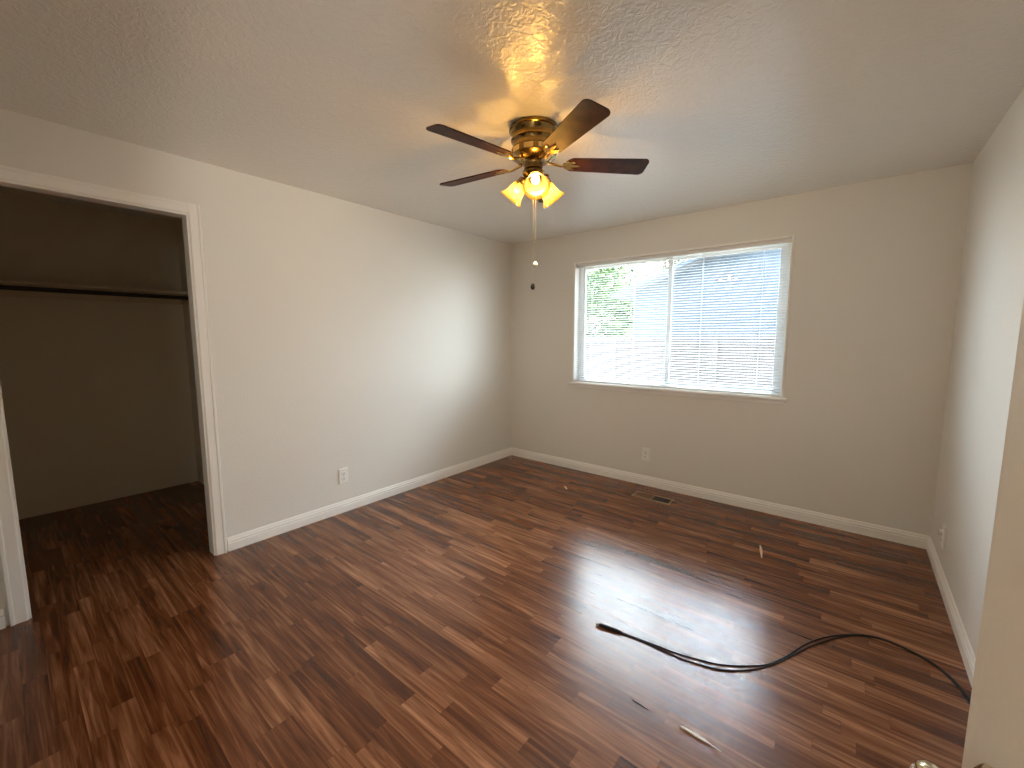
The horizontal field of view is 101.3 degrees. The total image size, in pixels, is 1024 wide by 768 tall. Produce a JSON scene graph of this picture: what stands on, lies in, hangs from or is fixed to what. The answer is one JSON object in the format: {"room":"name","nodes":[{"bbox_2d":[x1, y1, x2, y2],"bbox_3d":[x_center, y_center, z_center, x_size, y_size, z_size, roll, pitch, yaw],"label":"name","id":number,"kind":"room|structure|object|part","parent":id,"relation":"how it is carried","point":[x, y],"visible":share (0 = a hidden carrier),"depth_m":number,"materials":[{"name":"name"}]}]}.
{"room":"empty bedroom","nodes":[
{"label":"empty bedroom","id":0,"kind":"room"},
{"bbox_2d":[0,194,197,519],"bbox_3d":[-3.543,-0.209,3.498,0.100,2.440,1.545,5,8,39],"label":"wall","id":1,"kind":"structure","parent":0,"point":[96,395],"depth_m":3.48,"materials":[{"name":"beige paint"}]},
{"bbox_2d":[0,279,188,304],"bbox_3d":[-3.375,-0.717,3.304,0.335,0.093,1.345,5,8,39],"label":"closet shelf","id":2,"kind":"object","parent":1,"relation":"attached to","point":[10,293],"visible":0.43,"depth_m":3.35,"materials":[{"name":"beige paint"}]},
{"bbox_2d":[176,220,203,484],"bbox_3d":[-2.384,-0.208,3.485,1.715,2.440,0.100,5,8,39],"label":"wall","id":3,"kind":"structure","parent":0,"point":[179,226],"depth_m":3.92,"materials":[{"name":"beige paint"}]},
{"bbox_2d":[0,108,510,625],"bbox_3d":[-1.291,-0.199,3.402,0.085,2.440,4.240,5,8,39],"label":"wall","id":4,"kind":"structure","parent":0,"point":[374,343],"depth_m":3.16,"materials":[{"name":"white paint"}]},
{"bbox_2d":[0,609,5,629],"bbox_3d":[-2.493,1.139,1.989,0.013,0.092,0.116,5,8,39],"label":"baseboard","id":5,"kind":"structure","parent":4,"relation":"attached to","point":[2,618],"depth_m":2.02,"materials":[{"name":"white paint"}]},
{"bbox_2d":[0,165,226,626],"bbox_3d":[-2.190,0.053,2.307,0.108,2.182,0.915,5,8,39],"label":"trim","id":6,"kind":"structure","parent":4,"relation":"attached to","point":[11,549],"depth_m":2.40,"materials":[{"name":"white paint"}]},
{"bbox_3d":[-2.426,0.092,1.950,0.020,2.182,0.060,5,8,39],"label":"casing","id":7,"kind":"part","parent":6,"relation":"part of","materials":[{"name":"white paint"}]},
{"bbox_3d":[-2.156,-0.999,2.163,0.020,0.060,0.795,5,8,39],"label":"head casing","id":8,"kind":"part","parent":6,"relation":"part of","materials":[{"name":"white paint"}]},
{"bbox_3d":[-1.885,0.019,2.609,0.020,2.182,0.060,5,8,39],"label":"casing","id":9,"kind":"part","parent":6,"relation":"part of","materials":[{"name":"white paint"}]},
{"bbox_2d":[339,467,347,483],"bbox_3d":[-1.347,0.735,3.359,0.013,0.124,0.076,5,8,39],"label":"wall outlet","id":10,"kind":"object","parent":4,"relation":"attached to","point":[343,473],"visible":1,"depth_m":3.35,"materials":[{"name":"white plastic"}]},
{"bbox_2d":[227,448,511,551],"bbox_3d":[-0.933,0.928,3.891,0.013,0.092,2.947,5,8,39],"label":"baseboard","id":11,"kind":"structure","parent":4,"relation":"attached to","point":[240,540],"depth_m":3.41,"materials":[{"name":"white paint"}]},
{"bbox_2d":[0,455,971,767],"bbox_3d":[-0.890,1.206,2.353,5.950,0.120,5.590,5,8,39],"label":"floor","id":12,"kind":"structure","parent":0,"point":[448,622],"depth_m":1.96,"materials":[{"name":"laminate"}]},
{"bbox_2d":[631,491,673,504],"bbox_3d":[1.230,0.996,3.680,0.336,0.005,0.140,5,8,39],"label":"floor vent","id":13,"kind":"object","parent":12,"relation":"in","point":[651,497],"visible":1,"depth_m":3.68,"materials":[{"name":"brown"}]},
{"bbox_2d":[680,725,720,751],"bbox_3d":[0.658,1.239,1.471,0.138,0.009,0.009,6,8,41],"label":"stick","id":14,"kind":"object","parent":12,"relation":"on","point":[682,727],"visible":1,"depth_m":1.48,"materials":[{"name":"white"}]},
{"bbox_2d":[596,622,969,705],"bbox_3d":[1.161,1.183,1.938,1.372,0.017,0.666,4,8,34],"label":"cable","id":15,"kind":"object","parent":12,"relation":"on","point":[601,625],"visible":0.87,"depth_m":1.86,"materials":[{"name":"black rubber"}]},
{"bbox_2d":[0,0,1023,244],"bbox_3d":[-0.890,-1.349,2.069,5.950,0.140,5.590,5,8,39],"label":"ceiling","id":16,"kind":"structure","parent":0,"point":[726,102],"depth_m":1.79,"materials":[{"name":"white paint"}]},
{"bbox_2d":[426,99,648,289],"bbox_3d":[0.077,-0.886,2.152,1.119,0.797,1.124,5,8,39],"label":"ceiling fan","id":17,"kind":"object","parent":16,"relation":"hanging from","point":[536,141],"visible":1,"depth_m":2.04,"materials":[{"name":"brown wood"}]},
{"bbox_3d":[-0.177,-1.089,1.885,0.420,0.033,0.127,-5,8,-40],"label":"blade","id":18,"kind":"part","parent":17,"relation":"part of","materials":[{"name":"brown wood"}]},
{"bbox_3d":[-0.210,-1.137,2.321,0.420,0.033,0.127,4,7,31],"label":"blade","id":19,"kind":"part","parent":17,"relation":"part of","materials":[{"name":"brown wood"}]},
{"bbox_3d":[-0.001,-0.989,2.195,0.128,0.136,0.128,-2,7,-18],"label":"lamp shade","id":20,"kind":"part","parent":17,"relation":"part of","materials":[{"name":"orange glass"}]},
{"bbox_3d":[0.021,-1.153,2.051,0.005,0.025,0.047,-5,8,-38],"label":"band panel","id":21,"kind":"part","parent":17,"relation":"part of","materials":[{"name":"gold metal"}]},
{"bbox_2d":[518,176,525,183],"bbox_3d":[0.059,-1.047,2.156,0.062,0.064,0.054,5,8,39],"label":"socket","id":22,"kind":"object","parent":17,"relation":"attached to","point":[521,179],"depth_m":2.14,"materials":[{"name":"gold metal"}]},
{"bbox_3d":[0.079,-1.149,2.013,0.047,0.025,0.005,2,7,15],"label":"band panel","id":23,"kind":"part","parent":17,"relation":"part of","materials":[{"name":"gold metal"}]},
{"bbox_3d":[0.121,-0.836,2.152,0.003,0.410,0.003,5,8,39],"label":"pull chain","id":24,"kind":"part","parent":17,"relation":"part of","materials":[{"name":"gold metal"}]},
{"bbox_3d":[0.115,-1.006,2.056,0.046,0.052,0.047,5,8,39],"label":"bulb","id":25,"kind":"part","parent":17,"relation":"part of","materials":[{"name":"white glass"}]},
{"bbox_3d":[0.118,-0.969,2.019,0.127,0.136,0.128,5,8,39],"label":"lamp shade","id":26,"kind":"part","parent":17,"relation":"part of","materials":[{"name":"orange glass"}]},
{"bbox_3d":[0.191,-1.156,2.489,0.127,0.033,0.420,1,6,13],"label":"blade","id":27,"kind":"part","parent":17,"relation":"part of","materials":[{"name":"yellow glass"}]},
{"bbox_3d":[0.209,-0.989,2.197,0.130,0.136,0.134,5,8,39],"label":"lamp shade","id":28,"kind":"part","parent":17,"relation":"part of","materials":[{"name":"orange glass"}]},
{"bbox_3d":[0.251,-1.077,1.781,0.127,0.033,0.420,-3,7,-22],"label":"blade","id":29,"kind":"part","parent":17,"relation":"part of","materials":[{"name":"brown wood"}]},
{"bbox_3d":[0.483,-1.118,2.154,0.420,0.033,0.126,0,6,-4],"label":"blade","id":30,"kind":"part","parent":17,"relation":"part of","materials":[{"name":"brown wood"}]},
{"bbox_2d":[593,259,687,339],"bbox_3d":[6.628,-5.485,18.521,8.919,10.320,8.001,3,7,29],"label":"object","id":31,"kind":"structure","parent":0,"point":[660,268],"depth_m":17.69,"materials":[{"name":"white"}]},
{"bbox_2d":[511,163,972,535],"bbox_3d":[1.424,-0.246,3.831,3.578,2.440,0.140,5,8,39],"label":"wall","id":32,"kind":"structure","parent":0,"point":[857,433],"depth_m":3.09,"materials":[{"name":"white paint"}]},
{"bbox_2d":[642,447,649,460],"bbox_3d":[1.262,0.665,3.965,0.076,0.124,0.013,5,8,39],"label":"wall outlet","id":33,"kind":"object","parent":32,"relation":"attached to","point":[645,451],"visible":1,"depth_m":3.96,"materials":[{"name":"white plastic"}]},
{"bbox_2d":[569,235,794,404],"bbox_3d":[1.395,-0.541,3.801,1.929,1.267,0.172,5,8,39],"label":"window","id":34,"kind":"structure","parent":32,"relation":"in","point":[783,305],"depth_m":3.70,"materials":[{"name":"white paint"}]},
{"bbox_3d":[1.087,-0.594,4.094,0.915,1.147,0.020,5,8,39],"label":"sash","id":35,"kind":"part","parent":34,"relation":"part of","materials":[{"name":"white plastic"}]},
{"bbox_3d":[1.378,0.063,3.846,1.929,0.056,0.117,5,8,39],"label":"sill","id":36,"kind":"part","parent":34,"relation":"part of","materials":[{"name":"white paint"}]},
{"bbox_2d":[576,238,791,395],"bbox_3d":[1.380,-0.560,3.779,1.837,1.193,0.042,5,8,39],"label":"window blind","id":37,"kind":"object","parent":34,"relation":"attached to","point":[789,240],"visible":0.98,"depth_m":3.66,"materials":[{"name":"white plastic"}]},
{"bbox_3d":[1.383,0.026,3.848,1.829,0.014,0.024,5,8,39],"label":"rail","id":38,"kind":"part","parent":37,"relation":"part of","materials":[{"name":"white plastic"}]},
{"bbox_3d":[1.615,-0.533,3.595,0.001,1.165,0.028,5,8,39],"label":"ladder cord","id":39,"kind":"part","parent":37,"relation":"part of","materials":[{"name":"white fabric"}]},
{"bbox_3d":[1.960,-0.502,3.316,0.001,1.165,0.028,5,8,39],"label":"ladder cord","id":40,"kind":"part","parent":37,"relation":"part of","materials":[{"name":"white fabric"}]},
{"bbox_3d":[1.770,-0.536,3.573,0.902,1.147,0.018,5,8,39],"label":"sash","id":41,"kind":"part","parent":34,"relation":"part of","materials":[{"name":"clear glass"}]},
{"bbox_2d":[511,447,929,548],"bbox_3d":[1.375,0.927,3.901,3.578,0.092,0.013,5,8,39],"label":"baseboard","id":42,"kind":"structure","parent":32,"relation":"attached to","point":[849,525],"depth_m":3.44,"materials":[{"name":"white paint"}]},
{"bbox_2d":[930,87,1023,657],"bbox_3d":[1.593,0.054,1.129,0.120,2.440,4.140,5,8,39],"label":"wall","id":43,"kind":"structure","parent":0,"point":[991,284],"depth_m":1.97,"materials":[{"name":"white paint"}]},
{"bbox_2d":[938,524,946,548],"bbox_3d":[2.460,0.870,2.407,0.028,0.124,0.076,5,8,39],"label":"wall outlet","id":44,"kind":"object","parent":43,"relation":"attached to","point":[942,532],"visible":1,"depth_m":2.39,"materials":[{"name":"white plastic"}]},
{"bbox_2d":[926,537,975,686],"bbox_3d":[1.498,1.222,1.246,0.013,0.092,4.000,5,8,39],"label":"baseboard","id":45,"kind":"structure","parent":43,"relation":"attached to","point":[968,657],"depth_m":2.04,"materials":[{"name":"white paint"}]},
{"bbox_3d":[-3.297,-0.084,2.372,1.715,2.440,0.100,5,8,39],"label":"wall","id":46,"kind":"structure","parent":0,"visible":0},
{"bbox_2d":[0,285,188,299],"bbox_3d":[-3.218,-0.695,3.178,0.060,0.060,1.345,5,8,39],"label":"closet rod","id":47,"kind":"object","parent":46,"relation":"attached to","point":[2,287],"visible":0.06,"depth_m":3.18,"materials":[{"name":"grey metal"}]},
{"bbox_3d":[-1.020,0.121,0.527,3.990,2.440,0.100,5,8,39],"label":"wall","id":48,"kind":"structure","parent":0,"visible":0},
{"bbox_2d":[910,299,1023,767],"bbox_3d":[0.303,0.370,0.086,0.157,2.018,0.841,4,7,30],"label":"door","id":49,"kind":"structure","parent":48,"relation":"in","point":[994,738],"depth_m":0.41,"materials":[{"name":"beige paint"}]},
{"bbox_3d":[0.432,0.415,0.416,0.055,0.054,0.054,5,8,39],"label":"knob","id":50,"kind":"part","parent":49,"relation":"part of","materials":[{"name":"gold metal"}]},
{"label":"outside","id":51,"kind":"structure","parent":0,"visible":0},
{"bbox_3d":[14.252,-0.635,22.473,50.000,0.200,44.860,5,8,39],"label":"ground","id":52,"kind":"structure","parent":51,"visible":0},
{"bbox_2d":[586,265,651,339],"bbox_3d":[2.635,-2.525,13.383,4.103,5.575,4.739,-1,6,-7],"label":"tree","id":53,"kind":"object","parent":52,"relation":"on","point":[589,317],"visible":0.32,"depth_m":12.65,"materials":[{"name":"green plant"}]},
{"bbox_2d":[585,336,774,387],"bbox_3d":[2.346,0.123,6.760,5.140,1.760,0.125,5,8,39],"label":"fence","id":54,"kind":"object","parent":52,"relation":"on","point":[765,339],"visible":0.2,"depth_m":6.43,"materials":[{"name":"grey wood"}]},
{"bbox_3d":[1.709,0.076,7.227,0.090,1.750,0.047,5,8,39],"label":"post","id":55,"kind":"part","parent":54,"relation":"part of","materials":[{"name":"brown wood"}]},
{"bbox_3d":[2.949,0.188,6.222,0.090,1.750,0.047,5,8,39],"label":"post","id":56,"kind":"part","parent":54,"relation":"part of","materials":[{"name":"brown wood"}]},
{"bbox_2d":[611,249,780,387],"bbox_3d":[7.053,-1.270,9.375,7.287,3.952,6.730,5,8,39],"label":"house","id":57,"kind":"structure","parent":52,"relation":"on","point":[770,316],"depth_m":8.04,"materials":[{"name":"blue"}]}
]}

